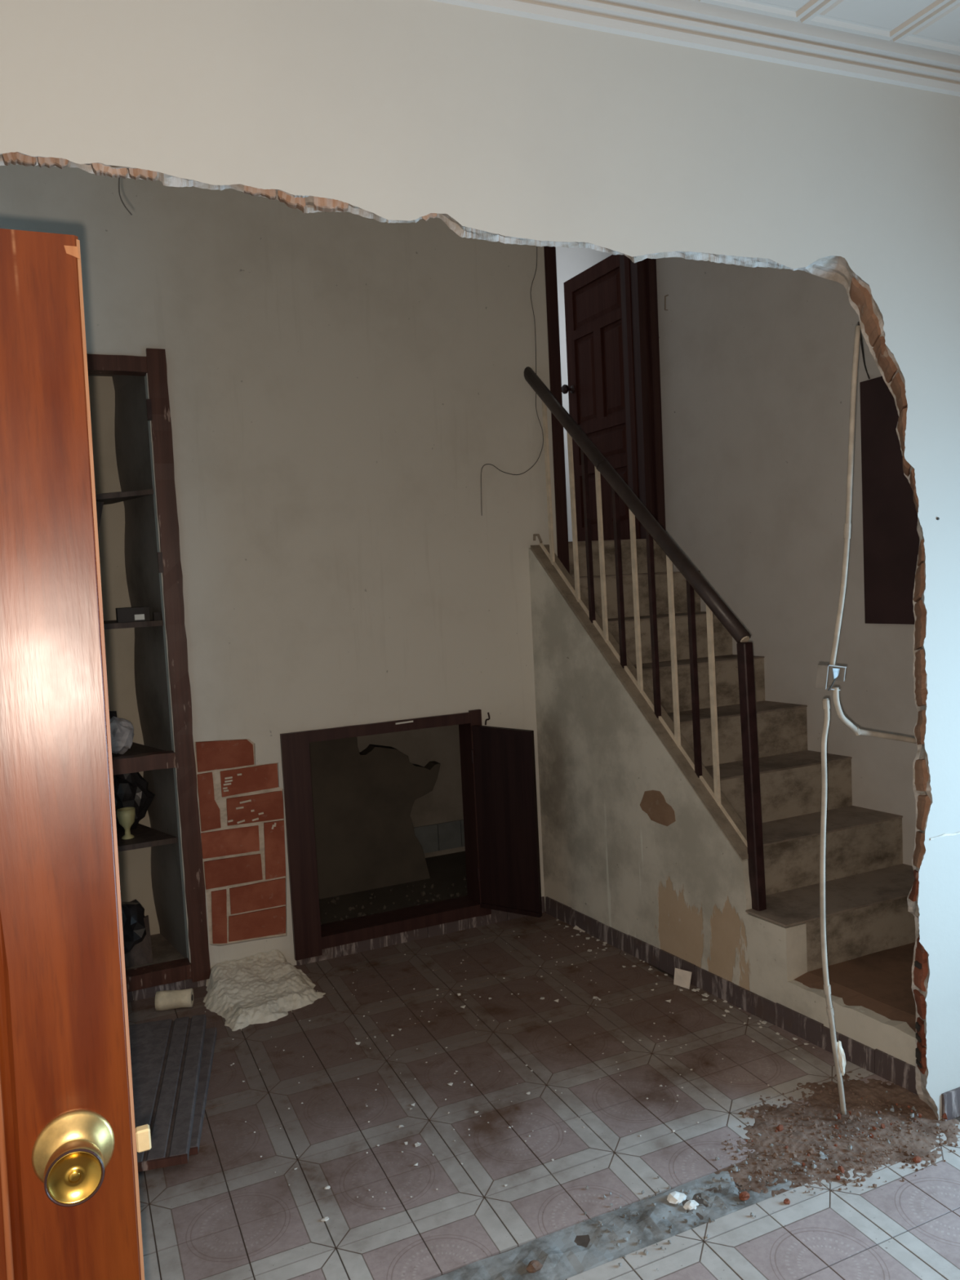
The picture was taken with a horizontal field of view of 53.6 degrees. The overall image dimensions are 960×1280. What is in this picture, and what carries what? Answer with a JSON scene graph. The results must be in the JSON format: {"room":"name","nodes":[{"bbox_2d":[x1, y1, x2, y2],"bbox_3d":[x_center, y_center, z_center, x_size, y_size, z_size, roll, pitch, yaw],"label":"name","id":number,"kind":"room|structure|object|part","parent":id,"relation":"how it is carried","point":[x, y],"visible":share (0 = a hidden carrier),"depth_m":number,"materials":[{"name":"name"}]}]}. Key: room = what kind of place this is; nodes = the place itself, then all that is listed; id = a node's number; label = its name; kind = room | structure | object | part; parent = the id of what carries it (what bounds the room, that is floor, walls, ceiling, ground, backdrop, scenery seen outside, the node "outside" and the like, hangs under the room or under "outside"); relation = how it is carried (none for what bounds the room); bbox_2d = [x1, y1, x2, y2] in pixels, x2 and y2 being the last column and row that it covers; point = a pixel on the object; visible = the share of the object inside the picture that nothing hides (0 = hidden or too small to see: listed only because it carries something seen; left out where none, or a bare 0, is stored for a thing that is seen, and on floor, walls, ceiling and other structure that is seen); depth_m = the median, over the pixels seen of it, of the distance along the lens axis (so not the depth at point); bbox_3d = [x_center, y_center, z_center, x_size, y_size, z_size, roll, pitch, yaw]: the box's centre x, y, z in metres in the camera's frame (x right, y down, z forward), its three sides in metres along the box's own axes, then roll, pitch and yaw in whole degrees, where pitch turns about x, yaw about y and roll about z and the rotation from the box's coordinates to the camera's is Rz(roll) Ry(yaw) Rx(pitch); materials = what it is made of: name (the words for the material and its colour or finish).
{"room":"abandoned building interior","nodes":[
{"label":"abandoned building interior","id":0,"kind":"room"},
{"bbox_2d":[0,164,557,999],"bbox_3d":[-1.030,-0.721,3.916,2.985,4.250,0.120,-5,4,-24],"label":"wall","id":1,"kind":"structure","parent":0,"point":[342,386],"depth_m":4.00,"materials":[{"name":"paint"}]},
{"bbox_2d":[86,347,210,992],"bbox_3d":[-1.632,0.128,3.914,0.880,2.620,0.584,-5,4,-24],"label":"shelving unit","id":2,"kind":"object","parent":1,"relation":"attached to","point":[131,563],"visible":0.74,"depth_m":3.97,"materials":[{"name":"brown wood"}]},
{"bbox_3d":[-1.714,-1.149,3.862,0.880,0.060,0.420,-5,4,-24],"label":"panel","id":3,"kind":"part","parent":2,"relation":"part of","materials":[{"name":"brown wood"}]},
{"bbox_2d":[109,711,116,719],"bbox_3d":[-1.582,0.362,3.873,0.209,0.221,0.168,-5,4,-24],"label":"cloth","id":4,"kind":"object","parent":2,"relation":"on","point":[112,713],"visible":0.06,"depth_m":3.90,"materials":[{"name":"black fabric"}]},
{"bbox_3d":[-1.595,-1.052,3.604,0.623,0.063,0.076,-5,4,-24],"label":"frame rail","id":5,"kind":"part","parent":2,"relation":"part of","materials":[{"name":"brown wood"}]},
{"bbox_2d":[109,716,133,754],"bbox_3d":[-1.474,0.390,3.859,0.130,0.158,0.101,-5,4,-24],"label":"paper bag","id":6,"kind":"object","parent":2,"relation":"on","point":[122,730],"visible":0.77,"depth_m":3.83,"materials":[{"name":"white paper"}]},
{"bbox_3d":[-1.740,0.116,4.153,0.880,2.620,0.060,-5,4,-24],"label":"panel","id":7,"kind":"part","parent":2,"relation":"part of","materials":[{"name":"black wood"}]},
{"bbox_2d":[95,488,153,505],"bbox_3d":[-1.699,-0.547,3.851,0.677,0.080,0.425,-5,4,-24],"label":"shelf","id":8,"kind":"object","parent":2,"relation":"attached to","point":[140,496],"depth_m":3.84,"materials":[{"name":"brown wood"}]},
{"bbox_2d":[116,807,135,839],"bbox_3d":[-1.475,0.766,3.969,0.071,0.122,0.071,-5,4,-24],"label":"goblet","id":9,"kind":"object","parent":2,"relation":"on","point":[126,815],"visible":1,"depth_m":3.95,"materials":[{"name":"beige ceramic"}]},
{"bbox_2d":[115,606,150,622],"bbox_3d":[-1.404,-0.103,3.839,0.120,0.056,0.108,-5,4,-24],"label":"storage box","id":10,"kind":"object","parent":2,"relation":"on","point":[140,613],"visible":1,"depth_m":3.79,"materials":[{"name":"black cardboard"}]},
{"bbox_2d":[103,620,162,629],"bbox_3d":[-1.675,-0.053,3.886,0.677,0.022,0.425,-5,4,-24],"label":"shelf","id":11,"kind":"object","parent":2,"relation":"attached to","point":[108,624],"depth_m":3.80,"materials":[{"name":"brown wood"}]},
{"bbox_2d":[120,899,146,954],"bbox_3d":[-1.526,1.218,4.010,0.239,0.272,0.222,-5,4,-24],"label":"bag","id":12,"kind":"object","parent":2,"relation":"on","point":[134,930],"visible":0.4,"depth_m":3.97,"materials":[{"name":"black plastic"}]},
{"bbox_2d":[113,772,155,830],"bbox_3d":[-1.500,0.683,4.074,0.205,0.275,0.129,-5,4,-24],"label":"plastic bag","id":13,"kind":"object","parent":2,"relation":"on","point":[131,789],"visible":0.61,"depth_m":4.04,"materials":[{"name":"black plastic"}]},
{"bbox_2d":[111,742,164,757],"bbox_3d":[-1.648,0.485,3.924,0.677,0.022,0.425,-5,4,-24],"label":"shelf","id":14,"kind":"object","parent":2,"relation":"attached to","point":[137,748],"depth_m":3.99,"materials":[{"name":"brown wood"}]},
{"bbox_2d":[124,915,153,968],"bbox_3d":[-1.461,1.266,3.978,0.155,0.173,0.092,-5,4,-24],"label":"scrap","id":15,"kind":"object","parent":2,"relation":"on","point":[140,953],"visible":0.5,"depth_m":3.97,"materials":[{"name":"brown wood"}]},
{"bbox_3d":[-1.516,0.502,3.713,0.623,0.063,0.060,-5,4,-24],"label":"frame rail","id":16,"kind":"part","parent":2,"relation":"part of","materials":[{"name":"brown wood"}]},
{"bbox_2d":[116,823,177,852],"bbox_3d":[-1.641,0.848,3.975,0.677,0.022,0.370,-5,4,-24],"label":"shelf","id":17,"kind":"object","parent":2,"relation":"attached to","point":[146,835],"depth_m":3.97,"materials":[{"name":"brown wood"}]},
{"bbox_3d":[-1.389,0.117,4.038,0.033,2.520,0.468,-6,5,-38],"label":"panel","id":18,"kind":"part","parent":2,"relation":"part of","materials":[{"name":"brown wood"}]},
{"bbox_3d":[-1.578,1.395,4.024,0.880,0.075,0.460,-5,4,-24],"label":"panel","id":19,"kind":"part","parent":2,"relation":"part of","materials":[{"name":"wood"}]},
{"bbox_2d":[152,612,160,620],"bbox_3d":[-1.312,-0.097,3.855,0.026,0.032,0.035,-5,4,-24],"label":"block","id":20,"kind":"object","parent":2,"relation":"on","point":[157,615],"visible":1,"depth_m":3.84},
{"bbox_3d":[-1.472,1.369,3.774,0.623,0.062,0.080,-5,4,-24],"label":"frame rail","id":21,"kind":"part","parent":2,"relation":"part of","materials":[{"name":"brown wood"}]},
{"bbox_2d":[126,896,545,1002],"bbox_3d":[-0.720,1.344,4.083,2.256,0.081,0.012,-5,4,-24],"label":"baseboard","id":22,"kind":"structure","parent":1,"relation":"attached to","point":[496,916],"depth_m":4.21,"materials":[{"name":"tile"}]},
{"bbox_2d":[280,709,542,960],"bbox_3d":[-0.277,0.694,4.673,1.880,1.370,1.322,-5,4,-24],"label":"hatch","id":23,"kind":"object","parent":1,"relation":"attached to","point":[398,826],"visible":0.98,"depth_m":4.51,"materials":[{"name":"brown wood"}]},
{"bbox_3d":[-0.414,0.379,4.240,0.750,0.049,0.146,-5,4,-24],"label":"frame rail","id":24,"kind":"part","parent":23,"relation":"part of","materials":[{"name":"brown wood"}]},
{"bbox_3d":[-0.370,1.273,4.304,0.750,0.054,0.146,-5,4,-24],"label":"frame rail","id":25,"kind":"part","parent":23,"relation":"part of","materials":[{"name":"brown wood"}]},
{"bbox_3d":[0.093,0.407,4.243,0.308,0.032,0.008,0,5,32],"label":"edge moulding","id":26,"kind":"part","parent":23,"relation":"part of","materials":[{"name":"brown wood"}]},
{"bbox_3d":[0.121,0.811,4.284,0.307,0.848,0.022,0,5,32],"label":"door","id":27,"kind":"part","parent":23,"relation":"part of","materials":[{"name":"brown wood"}]},
{"bbox_3d":[0.134,1.222,4.301,0.307,0.020,0.008,0,5,32],"label":"edge moulding","id":28,"kind":"part","parent":23,"relation":"part of","materials":[{"name":"brown wood"}]},
{"bbox_2d":[480,246,543,515],"bbox_3d":[0.136,-1.202,4.344,0.350,1.252,0.006,-5,4,-24],"label":"wire","id":29,"kind":"object","parent":1,"relation":"attached to","point":[536,246],"visible":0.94,"depth_m":4.38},
{"bbox_2d":[0,0,959,1119],"bbox_3d":[0.308,-0.033,2.255,4.070,2.980,0.104,-5,4,-24],"label":"wall","id":30,"kind":"structure","parent":0,"point":[494,126],"depth_m":2.12,"materials":[{"name":"paint"}]},
{"bbox_2d":[118,177,132,215],"bbox_3d":[-0.679,-0.852,1.817,0.022,0.076,0.002,-5,4,-24],"label":"wire","id":31,"kind":"object","parent":30,"relation":"hanging from","point":[118,177],"visible":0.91,"depth_m":1.81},
{"bbox_2d":[430,0,959,96],"bbox_3d":[0.265,-1.414,2.097,4.070,0.232,0.036,-5,4,-24],"label":"crown molding","id":32,"kind":"structure","parent":30,"relation":"attached to","point":[691,24],"depth_m":2.26,"materials":[{"name":"paint"}]},
{"bbox_2d":[857,321,870,378],"bbox_3d":[1.296,-0.975,3.215,0.019,0.110,1.291,-1,4,24],"label":"cable","id":33,"kind":"object","parent":30,"relation":"attached to","point":[860,339],"visible":0.87,"depth_m":3.10,"materials":[{"name":"plastic"}]},
{"bbox_2d":[815,325,916,1115],"bbox_3d":[1.113,0.242,2.710,0.403,2.231,0.038,-5,4,-24],"label":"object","id":34,"kind":"object","parent":30,"relation":"attached to","point":[839,672],"visible":0.98,"depth_m":2.64,"materials":[{"name":"plastic"}]},
{"bbox_2d":[941,1086,959,1120],"bbox_3d":[1.791,1.299,2.927,1.018,0.083,0.012,-5,4,-24],"label":"baseboard","id":35,"kind":"structure","parent":30,"relation":"attached to","point":[950,1099],"depth_m":2.73,"materials":[{"name":"tile"}]},
{"bbox_2d":[127,911,959,1279],"bbox_3d":[0.762,1.539,1.560,4.240,0.101,6.080,-5,4,-24],"label":"floor","id":36,"kind":"structure","parent":0,"point":[225,1213],"depth_m":2.77,"materials":[{"name":"tile"}]},
{"bbox_2d":[128,1013,206,1172],"bbox_3d":[-1.161,1.443,3.037,0.500,0.028,0.890,-4,4,-13],"label":"mat","id":37,"kind":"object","parent":36,"relation":"on","point":[166,1055],"depth_m":3.05,"materials":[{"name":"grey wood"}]},
{"bbox_2d":[155,988,193,1010],"bbox_3d":[-1.189,1.399,3.700,0.135,0.074,0.074,-3,4,-7],"label":"spool","id":38,"kind":"object","parent":36,"relation":"on","point":[164,999],"visible":1,"depth_m":3.67},
{"bbox_2d":[189,1026,217,1155],"bbox_3d":[-1.104,1.464,3.066,0.440,0.022,0.756,-4,4,-11],"label":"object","id":39,"kind":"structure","parent":36,"relation":"on","point":[210,1037],"depth_m":3.07,"materials":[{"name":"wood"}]},
{"bbox_2d":[203,949,325,1031],"bbox_3d":[-0.857,1.375,3.761,0.473,0.098,0.484,-5,4,-24],"label":"cloth","id":40,"kind":"object","parent":36,"relation":"on","point":[260,988],"visible":1,"depth_m":3.74,"materials":[{"name":"beige fabric"}]},
{"bbox_2d":[320,1216,328,1222],"bbox_3d":[-0.397,1.483,2.433,0.020,0.005,0.016,-5,4,-24],"label":"chip","id":41,"kind":"object","parent":36,"relation":"on","point":[325,1219],"visible":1,"depth_m":2.43,"materials":[{"name":"paint"}]},
{"bbox_2d":[204,919,814,1209],"bbox_3d":[0.031,1.392,3.402,1.788,0.007,1.654,-5,4,-24],"label":"flakes","id":42,"kind":"object","parent":36,"relation":"on","point":[705,994],"visible":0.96,"depth_m":3.36,"materials":[{"name":"white paint"}]},
{"bbox_2d":[573,924,585,932],"bbox_3d":[0.468,1.293,4.306,0.070,0.030,0.068,-7,6,-44],"label":"paper scrap","id":43,"kind":"object","parent":36,"relation":"on","point":[575,927],"visible":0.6,"depth_m":4.30,"materials":[{"name":"white paper"}]},
{"bbox_2d":[429,1154,827,1279],"bbox_3d":[0.107,1.474,2.231,2.660,0.022,0.166,-5,4,-24],"label":"concrete strip","id":44,"kind":"object","parent":36,"relation":"on","point":[557,1252],"visible":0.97,"depth_m":2.33,"materials":[{"name":"concrete"}]},
{"bbox_2d":[525,1259,542,1272],"bbox_3d":[0.127,1.464,2.221,0.040,0.021,0.024,-5,4,-24],"label":"lump","id":45,"kind":"object","parent":44,"relation":"on","point":[533,1266],"visible":1,"depth_m":2.21,"materials":[{"name":"stone"}]},
{"bbox_2d":[666,1191,686,1204],"bbox_3d":[0.505,1.431,2.438,0.054,0.021,0.038,-5,4,-24],"label":"chip","id":46,"kind":"object","parent":44,"relation":"on","point":[673,1197],"visible":1,"depth_m":2.43,"materials":[{"name":"white stone"}]},
{"bbox_2d":[683,1200,698,1209],"bbox_3d":[0.536,1.433,2.412,0.029,0.015,0.036,0,5,40],"label":"chip","id":47,"kind":"object","parent":44,"relation":"on","point":[691,1204],"visible":1,"depth_m":2.40,"materials":[{"name":"white stone"}]},
{"bbox_2d":[738,1191,750,1200],"bbox_3d":[0.678,1.424,2.435,0.027,0.017,0.022,-3,4,0],"label":"crumb","id":48,"kind":"object","parent":44,"relation":"on","point":[744,1195],"visible":1,"depth_m":2.43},
{"bbox_2d":[673,968,692,989],"bbox_3d":[0.782,1.309,3.675,0.072,0.054,0.046,0,5,32],"label":"paper scrap","id":49,"kind":"object","parent":36,"relation":"on","point":[682,977],"visible":1,"depth_m":3.68,"materials":[{"name":"beige paper"}]},
{"bbox_2d":[568,538,915,1032],"bbox_3d":[1.106,0.413,3.899,0.873,1.740,2.354,-5,5,-32],"label":"staircase","id":50,"kind":"structure","parent":36,"relation":"on","point":[870,927],"depth_m":3.82,"materials":[{"name":"concrete"}]},
{"bbox_2d":[543,245,666,573],"bbox_3d":[0.422,-1.533,4.883,0.676,2.412,0.710,-5,5,-31],"label":"door","id":51,"kind":"structure","parent":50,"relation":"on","point":[613,388],"depth_m":4.86,"materials":[{"name":"brown wood"}]},
{"bbox_3d":[0.489,-1.396,5.289,0.068,0.052,0.052,-5,4,-24],"label":"knob","id":52,"kind":"part","parent":51,"relation":"part of","materials":[{"name":"metal"}]},
{"bbox_3d":[0.583,-1.423,5.186,0.010,0.437,0.167,-5,4,-25],"label":"panel","id":53,"kind":"part","parent":51,"relation":"part of","materials":[{"name":"brown wood"}]},
{"bbox_3d":[0.615,-0.769,5.233,0.010,0.259,0.167,-5,4,-25],"label":"panel","id":54,"kind":"part","parent":51,"relation":"part of","materials":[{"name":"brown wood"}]},
{"bbox_3d":[0.620,-1.803,5.040,0.010,0.182,0.432,-5,4,-25],"label":"panel","id":55,"kind":"part","parent":51,"relation":"part of","materials":[{"name":"brown wood"}]},
{"bbox_3d":[0.658,-1.046,5.093,0.010,0.132,0.432,-5,4,-25],"label":"panel","id":56,"kind":"part","parent":51,"relation":"part of","materials":[{"name":"brown wood"}]},
{"bbox_3d":[0.697,-1.412,4.947,0.010,0.437,0.167,-5,4,-25],"label":"panel","id":57,"kind":"part","parent":51,"relation":"part of","materials":[{"name":"brown wood"}]},
{"bbox_3d":[0.730,-0.758,4.994,0.010,0.259,0.167,-5,4,-25],"label":"panel","id":58,"kind":"part","parent":51,"relation":"part of","materials":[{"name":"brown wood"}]},
{"bbox_2d":[524,366,766,911],"bbox_3d":[0.610,-0.149,3.917,0.061,2.205,1.373,-5,5,-30],"label":"stair railing","id":59,"kind":"object","parent":50,"relation":"attached to","point":[715,605],"visible":1,"depth_m":3.72,"materials":[{"name":"wood"}]},
{"bbox_3d":[0.577,-0.627,3.898,0.054,1.248,1.337,-5,5,-31],"label":"handrail","id":60,"kind":"part","parent":59,"relation":"part of","materials":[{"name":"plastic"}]},
{"bbox_3d":[0.971,0.490,3.397,0.053,0.969,0.062,-5,4,-24],"label":"newel post","id":61,"kind":"part","parent":59,"relation":"part of","materials":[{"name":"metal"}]},
{"bbox_2d":[577,1090,939,1269],"bbox_3d":[0.742,1.409,2.523,1.151,0.033,0.343,-5,4,-24],"label":"rubble","id":62,"kind":"object","parent":36,"relation":"on","point":[735,1168],"visible":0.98,"depth_m":2.49,"materials":[{"name":"concrete"}]},
{"bbox_2d":[783,1198,790,1204],"bbox_3d":[0.778,1.423,2.409,0.018,0.012,0.014,-5,4,-24],"label":"crumb","id":63,"kind":"object","parent":36,"relation":"on","point":[786,1201],"visible":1,"depth_m":2.40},
{"bbox_2d":[714,1068,959,1198],"bbox_3d":[0.973,1.397,2.690,0.757,0.023,0.542,-5,4,-24],"label":"heap","id":64,"kind":"object","parent":36,"relation":"on","point":[895,1093],"visible":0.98,"depth_m":2.67,"materials":[{"name":"brown soil"}]},
{"bbox_2d":[746,1097,947,1180],"bbox_3d":[1.044,1.380,2.678,0.556,0.033,0.274,-5,4,-24],"label":"rubble","id":65,"kind":"object","parent":64,"relation":"on","point":[780,1127],"visible":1,"depth_m":2.69,"materials":[{"name":"orange brick"}]},
{"bbox_2d":[912,1155,921,1163],"bbox_3d":[1.175,1.393,2.548,0.024,0.015,0.021,-5,4,-24],"label":"crumb","id":66,"kind":"object","parent":64,"relation":"on","point":[916,1159],"visible":1,"depth_m":2.54,"materials":[{"name":"orange brick"}]},
{"bbox_2d":[724,1075,958,1193],"bbox_3d":[1.041,1.381,2.698,0.772,0.037,0.471,-5,4,-24],"label":"crumbs","id":67,"kind":"object","parent":36,"relation":"on","point":[858,1113],"visible":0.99,"depth_m":2.66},
{"bbox_2d":[555,247,612,542],"bbox_3d":[0.111,-1.829,6.713,2.500,2.550,0.100,-5,4,-24],"label":"wall","id":68,"kind":"structure","parent":0,"point":[571,262],"depth_m":6.88,"materials":[{"name":"paint"}]},
{"bbox_2d":[528,544,915,1066],"bbox_3d":[0.823,0.461,3.654,0.097,1.747,2.005,-5,5,-31],"label":"wall","id":69,"kind":"structure","parent":0,"point":[634,842],"depth_m":3.90,"materials":[{"name":"paint"}]},
{"bbox_2d":[545,896,918,1095],"bbox_3d":[0.819,1.296,3.692,0.012,0.080,1.952,-5,5,-31],"label":"baseboard","id":70,"kind":"structure","parent":69,"relation":"attached to","point":[902,1073],"depth_m":3.42,"materials":[{"name":"tile"}]},
{"bbox_2d":[656,257,917,866],"bbox_3d":[1.495,-0.853,4.002,0.104,4.250,2.219,-5,5,-32],"label":"wall","id":71,"kind":"structure","parent":0,"point":[756,363],"depth_m":4.18,"materials":[{"name":"paint"}]},
{"bbox_2d":[859,376,919,624],"bbox_3d":[1.715,-0.555,3.578,0.043,0.999,0.630,-5,5,-32],"label":"upper cabinet","id":72,"kind":"object","parent":71,"relation":"attached to","point":[891,537],"visible":0.56,"depth_m":3.76,"materials":[{"name":"wood"}]},
{"bbox_2d":[693,0,959,55],"bbox_3d":[1.049,-1.412,0.340,4.270,0.233,3.880,-5,4,-24],"label":"ceiling","id":73,"kind":"structure","parent":0,"point":[932,24],"depth_m":2.29,"materials":[{"name":"paint"}]},
{"bbox_3d":[0.690,-1.475,2.096,0.300,0.026,0.300,-5,4,-24],"label":"panel","id":74,"kind":"part","parent":73,"relation":"part of","materials":[{"name":"paint"}]},
{"bbox_3d":[0.966,-1.507,2.218,0.300,0.026,0.300,-5,4,-24],"label":"panel","id":75,"kind":"part","parent":73,"relation":"part of","materials":[{"name":"paint"}]},
{"bbox_3d":[1.241,-1.538,2.341,0.300,0.026,0.300,-5,4,-24],"label":"panel","id":76,"kind":"part","parent":73,"relation":"part of","materials":[{"name":"paint"}]},
{"bbox_3d":[-0.797,0.208,-0.358,0.100,2.980,3.780,-5,4,-24],"label":"wall","id":77,"kind":"structure","parent":0,"visible":0},
{"bbox_2d":[0,228,151,1279],"bbox_3d":[-0.789,0.580,0.941,0.877,2.031,0.179,-5,4,-24],"label":"door","id":78,"kind":"structure","parent":77,"relation":"in","point":[70,1140],"depth_m":1.07,"materials":[{"name":"brown wood"}]},
{"bbox_3d":[-0.439,0.571,1.029,0.060,0.060,0.047,-5,4,-24],"label":"knob","id":79,"kind":"part","parent":78,"relation":"part of","materials":[{"name":"gold metal"}]},
{"bbox_3d":[-0.431,0.571,1.010,0.055,0.055,0.008,-5,4,-24],"label":"knob","id":80,"kind":"part","parent":78,"relation":"part of","materials":[{"name":"gold metal"}]}
]}

